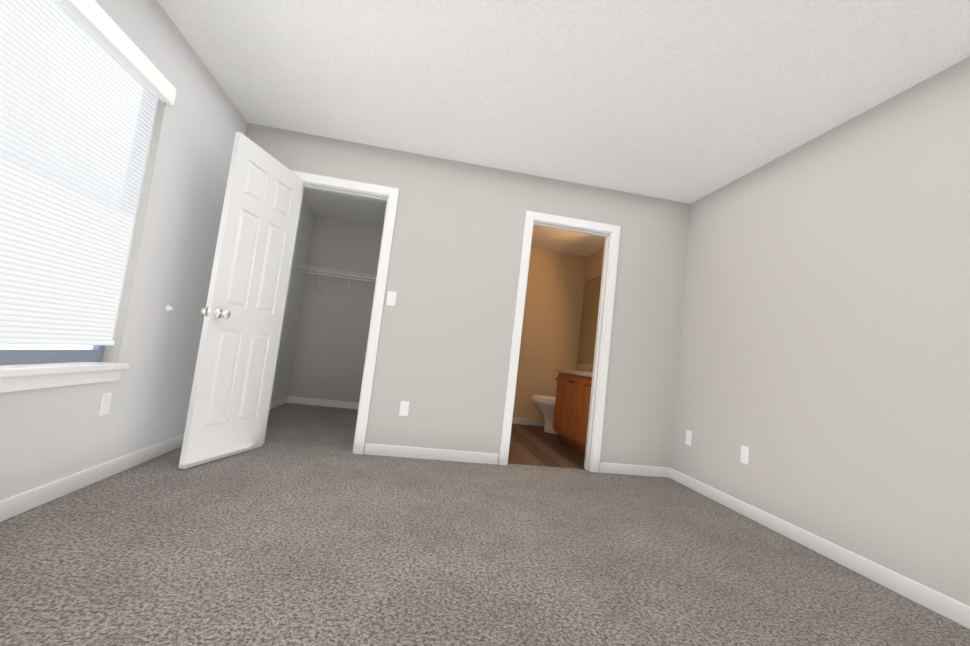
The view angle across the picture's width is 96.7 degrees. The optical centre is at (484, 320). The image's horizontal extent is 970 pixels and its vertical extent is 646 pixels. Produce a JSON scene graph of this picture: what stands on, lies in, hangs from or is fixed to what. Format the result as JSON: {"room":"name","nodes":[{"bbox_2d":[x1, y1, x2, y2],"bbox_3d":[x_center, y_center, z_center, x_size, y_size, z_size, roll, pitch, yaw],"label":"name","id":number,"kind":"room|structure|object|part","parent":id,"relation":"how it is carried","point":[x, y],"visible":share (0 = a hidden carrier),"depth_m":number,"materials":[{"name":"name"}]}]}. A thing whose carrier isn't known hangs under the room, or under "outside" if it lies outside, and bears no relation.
{"room":"empty bedroom","nodes":[
{"label":"empty bedroom","id":0,"kind":"room"},
{"bbox_2d":[0,0,314,499],"bbox_3d":[-1.849,-0.418,2.031,0.120,2.440,7.290,7,-5,-9],"label":"wall","id":1,"kind":"structure","parent":0,"point":[49,435],"depth_m":2.48,"materials":[{"name":"paint"}]},
{"bbox_2d":[0,362,128,392],"bbox_3d":[-1.776,0.202,1.331,0.108,0.090,1.880,7,-5,-9],"label":"window sill","id":2,"kind":"structure","parent":1,"relation":"attached to","point":[24,377],"depth_m":1.83,"materials":[{"name":"white wood"}]},
{"bbox_2d":[0,0,165,364],"bbox_3d":[-1.726,-0.591,1.392,0.115,1.500,1.811,7,-5,-9],"label":"window","id":3,"kind":"structure","parent":1,"relation":"in","point":[13,354],"depth_m":2.10,"materials":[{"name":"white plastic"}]},
{"bbox_2d":[59,0,175,104],"bbox_3d":[-1.601,-1.295,1.460,0.085,0.095,1.850,7,-5,-9],"label":"blind valance","id":4,"kind":"object","parent":3,"relation":"attached to","point":[96,21],"visible":0.83,"depth_m":1.95,"materials":[{"name":"white"}]},
{"bbox_2d":[0,0,157,344],"bbox_3d":[-1.703,-0.604,1.397,0.026,1.357,1.786,7,-5,-9],"label":"window blind slats","id":5,"kind":"object","parent":4,"relation":"hanging from","point":[63,258],"visible":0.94,"depth_m":1.81,"materials":[{"name":"white plastic"}]},
{"bbox_2d":[0,434,183,521],"bbox_3d":[-1.732,0.680,0.808,0.017,0.085,4.750,7,-5,-9],"label":"baseboard","id":6,"kind":"structure","parent":1,"relation":"attached to","point":[12,506],"depth_m":2.05,"materials":[{"name":"white wood"}]},
{"bbox_2d":[98,392,111,415],"bbox_3d":[-1.913,0.420,2.172,0.006,0.115,0.070,7,-5,-9],"label":"electrical outlet","id":7,"kind":"object","parent":1,"relation":"attached to","point":[104,406],"visible":1,"depth_m":2.17,"materials":[{"name":"white plastic"}]},
{"bbox_2d":[166,305,172,311],"bbox_3d":[-1.908,-0.072,2.612,0.026,0.044,0.044,7,-5,-9],"label":"doorstop","id":8,"kind":"object","parent":1,"relation":"attached to","point":[168,308],"visible":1,"depth_m":2.60,"materials":[{"name":"white"}]},
{"bbox_2d":[270,396,287,409],"bbox_3d":[-2.305,0.917,4.339,0.017,0.085,2.180,7,-5,-9],"label":"baseboard","id":9,"kind":"structure","parent":1,"relation":"attached to","point":[279,402],"depth_m":5.05,"materials":[{"name":"white wood"}]},
{"bbox_2d":[287,214,383,402],"bbox_3d":[-1.775,-0.098,5.661,1.200,2.440,0.120,7,-5,-9],"label":"wall","id":10,"kind":"structure","parent":0,"point":[328,362],"depth_m":5.56,"materials":[{"name":"grey paint"}]},
{"bbox_2d":[288,396,358,408],"bbox_3d":[-1.898,1.063,5.495,1.140,0.085,0.013,7,-5,-9],"label":"baseboard","id":11,"kind":"structure","parent":10,"relation":"attached to","point":[296,400],"depth_m":5.47,"materials":[{"name":"white wood"}]},
{"bbox_2d":[299,265,375,294],"bbox_3d":[-1.700,-0.444,5.470,1.195,0.315,0.322,7,-5,-9],"label":"closet shelf","id":12,"kind":"object","parent":10,"relation":"attached to","point":[332,272],"visible":0.77,"depth_m":5.34,"materials":[{"name":"white metal"}]},
{"bbox_2d":[245,123,689,467],"bbox_3d":[-0.138,-0.088,3.591,3.790,2.440,0.120,7,-5,-9],"label":"wall","id":13,"kind":"structure","parent":0,"point":[444,346],"depth_m":3.55,"materials":[{"name":"grey paint"}]},
{"bbox_2d":[178,132,302,468],"bbox_3d":[-1.592,-0.118,2.925,0.183,2.040,0.712,6,-5,8],"label":"closet door","id":14,"kind":"structure","parent":13,"relation":"in","point":[241,312],"depth_m":2.83,"materials":[{"name":"white wood"}]},
{"bbox_3d":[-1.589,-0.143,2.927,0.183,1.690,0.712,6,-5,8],"label":"knob","id":15,"kind":"part","parent":14,"relation":"part of","materials":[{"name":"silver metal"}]},
{"bbox_2d":[262,170,398,453],"bbox_3d":[-1.238,-0.068,3.411,0.836,2.119,0.152,7,-5,-9],"label":"trim","id":16,"kind":"structure","parent":13,"relation":"attached to","point":[389,195],"depth_m":3.41,"materials":[{"name":"white wood"}]},
{"bbox_2d":[386,291,396,305],"bbox_3d":[-0.744,-0.176,3.431,0.070,0.115,0.013,7,-5,-9],"label":"light switch","id":17,"kind":"object","parent":13,"relation":"attached to","point":[391,298],"visible":1,"depth_m":3.43,"materials":[{"name":"white plastic"}]},
{"bbox_2d":[399,401,409,415],"bbox_3d":[-0.635,0.692,3.393,0.070,0.115,0.006,7,-5,-9],"label":"electrical outlet","id":18,"kind":"object","parent":13,"relation":"attached to","point":[404,408],"visible":1,"depth_m":3.39,"materials":[{"name":"white plastic"}]},
{"bbox_2d":[364,443,498,464],"bbox_3d":[-0.411,1.054,3.403,1.055,0.085,0.013,7,-5,-9],"label":"baseboard","id":19,"kind":"structure","parent":13,"relation":"attached to","point":[370,449],"depth_m":3.39,"materials":[{"name":"white wood"}]},
{"bbox_2d":[498,210,620,472],"bbox_3d":[0.638,0.173,3.700,0.858,2.119,0.152,7,-5,-9],"label":"trim","id":20,"kind":"structure","parent":13,"relation":"attached to","point":[610,233],"depth_m":3.67,"materials":[{"name":"white wood"}]},
{"bbox_2d":[599,462,667,477],"bbox_3d":[1.259,1.268,3.660,0.610,0.085,0.013,7,-5,-9],"label":"baseboard","id":21,"kind":"structure","parent":13,"relation":"attached to","point":[613,468],"depth_m":3.65,"materials":[{"name":"white wood"}]},
{"bbox_2d":[0,403,969,645],"bbox_3d":[-0.074,1.065,2.219,4.030,0.060,7.290,7,-5,-9],"label":"floor carpet","id":22,"kind":"object","parent":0,"point":[304,525],"visible":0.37,"depth_m":1.75,"materials":[{"name":"grey carpet"}]},
{"bbox_2d":[508,424,584,468],"bbox_3d":[0.620,1.367,4.814,1.810,0.060,2.360,7,-5,-9],"label":"floor","id":23,"kind":"structure","parent":0,"point":[534,445],"depth_m":4.28,"materials":[{"name":"brown wood"}]},
{"bbox_2d":[531,395,558,433],"bbox_3d":[0.936,1.039,5.527,0.702,0.782,0.450,7,-5,-9],"label":"toilet","id":24,"kind":"object","parent":23,"relation":"on","point":[544,405],"visible":0.33,"depth_m":5.40,"materials":[{"name":"white ceramic"}]},
{"bbox_3d":[0.854,0.999,5.517,0.522,0.039,0.376,7,-5,-9],"label":"seat","id":25,"kind":"part","parent":24,"relation":"part of","materials":[{"name":"white"}]},
{"bbox_2d":[553,368,592,454],"bbox_3d":[1.182,0.891,4.460,0.607,0.950,1.281,7,-5,-9],"label":"bathroom vanity","id":26,"kind":"object","parent":23,"relation":"on","point":[571,409],"visible":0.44,"depth_m":4.47,"materials":[{"name":"brown wood"}]},
{"bbox_2d":[513,248,603,419],"bbox_3d":[0.921,0.053,3.816,1.530,2.440,0.004,7,-5,-9],"label":"wall","id":27,"kind":"structure","parent":0,"point":[550,335],"depth_m":3.74,"materials":[{"name":"beige paint"}]},
{"bbox_2d":[512,417,544,426],"bbox_3d":[0.431,1.361,5.853,1.550,0.085,0.013,7,-5,-9],"label":"baseboard","id":28,"kind":"structure","parent":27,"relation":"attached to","point":[534,422],"depth_m":5.87,"materials":[{"name":"white wood"}]},
{"bbox_2d":[577,275,601,363],"bbox_3d":[1.527,-0.054,5.019,0.006,1.155,2.156,7,-5,-9],"label":"bathroom mirror","id":29,"kind":"object","parent":27,"relation":"attached to","point":[589,319],"visible":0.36,"depth_m":5.78,"materials":[{"name":"beige mirror"}]},
{"bbox_2d":[157,0,969,256],"bbox_3d":[0.211,-1.420,2.433,4.030,0.080,7.290,7,-5,-9],"label":"ceiling","id":30,"kind":"structure","parent":0,"point":[688,101],"depth_m":2.40,"materials":[{"name":"white paint"}]},
{"bbox_2d":[671,56,969,605],"bbox_3d":[2.169,-0.003,1.487,0.120,2.440,4.990,7,-5,-9],"label":"wall","id":31,"kind":"structure","parent":0,"point":[823,375],"depth_m":2.33,"materials":[{"name":"grey paint"}]},
{"bbox_2d":[685,430,691,445],"bbox_3d":[1.667,0.958,3.529,0.006,0.115,0.070,7,-5,-9],"label":"electrical outlet","id":32,"kind":"object","parent":31,"relation":"attached to","point":[688,437],"visible":1,"depth_m":3.52,"materials":[{"name":"white plastic"}]},
{"bbox_2d":[740,445,748,464],"bbox_3d":[1.765,0.912,2.929,0.006,0.115,0.070,7,-5,-9],"label":"electrical outlet","id":33,"kind":"object","parent":31,"relation":"attached to","point":[744,459],"visible":1,"depth_m":2.92,"materials":[{"name":"white plastic"}]},
{"bbox_2d":[668,468,969,628],"bbox_3d":[1.967,1.154,1.377,0.017,0.085,4.750,7,-5,-9],"label":"baseboard","id":34,"kind":"structure","parent":31,"relation":"attached to","point":[954,610],"depth_m":2.19,"materials":[{"name":"white wood"}]}
]}

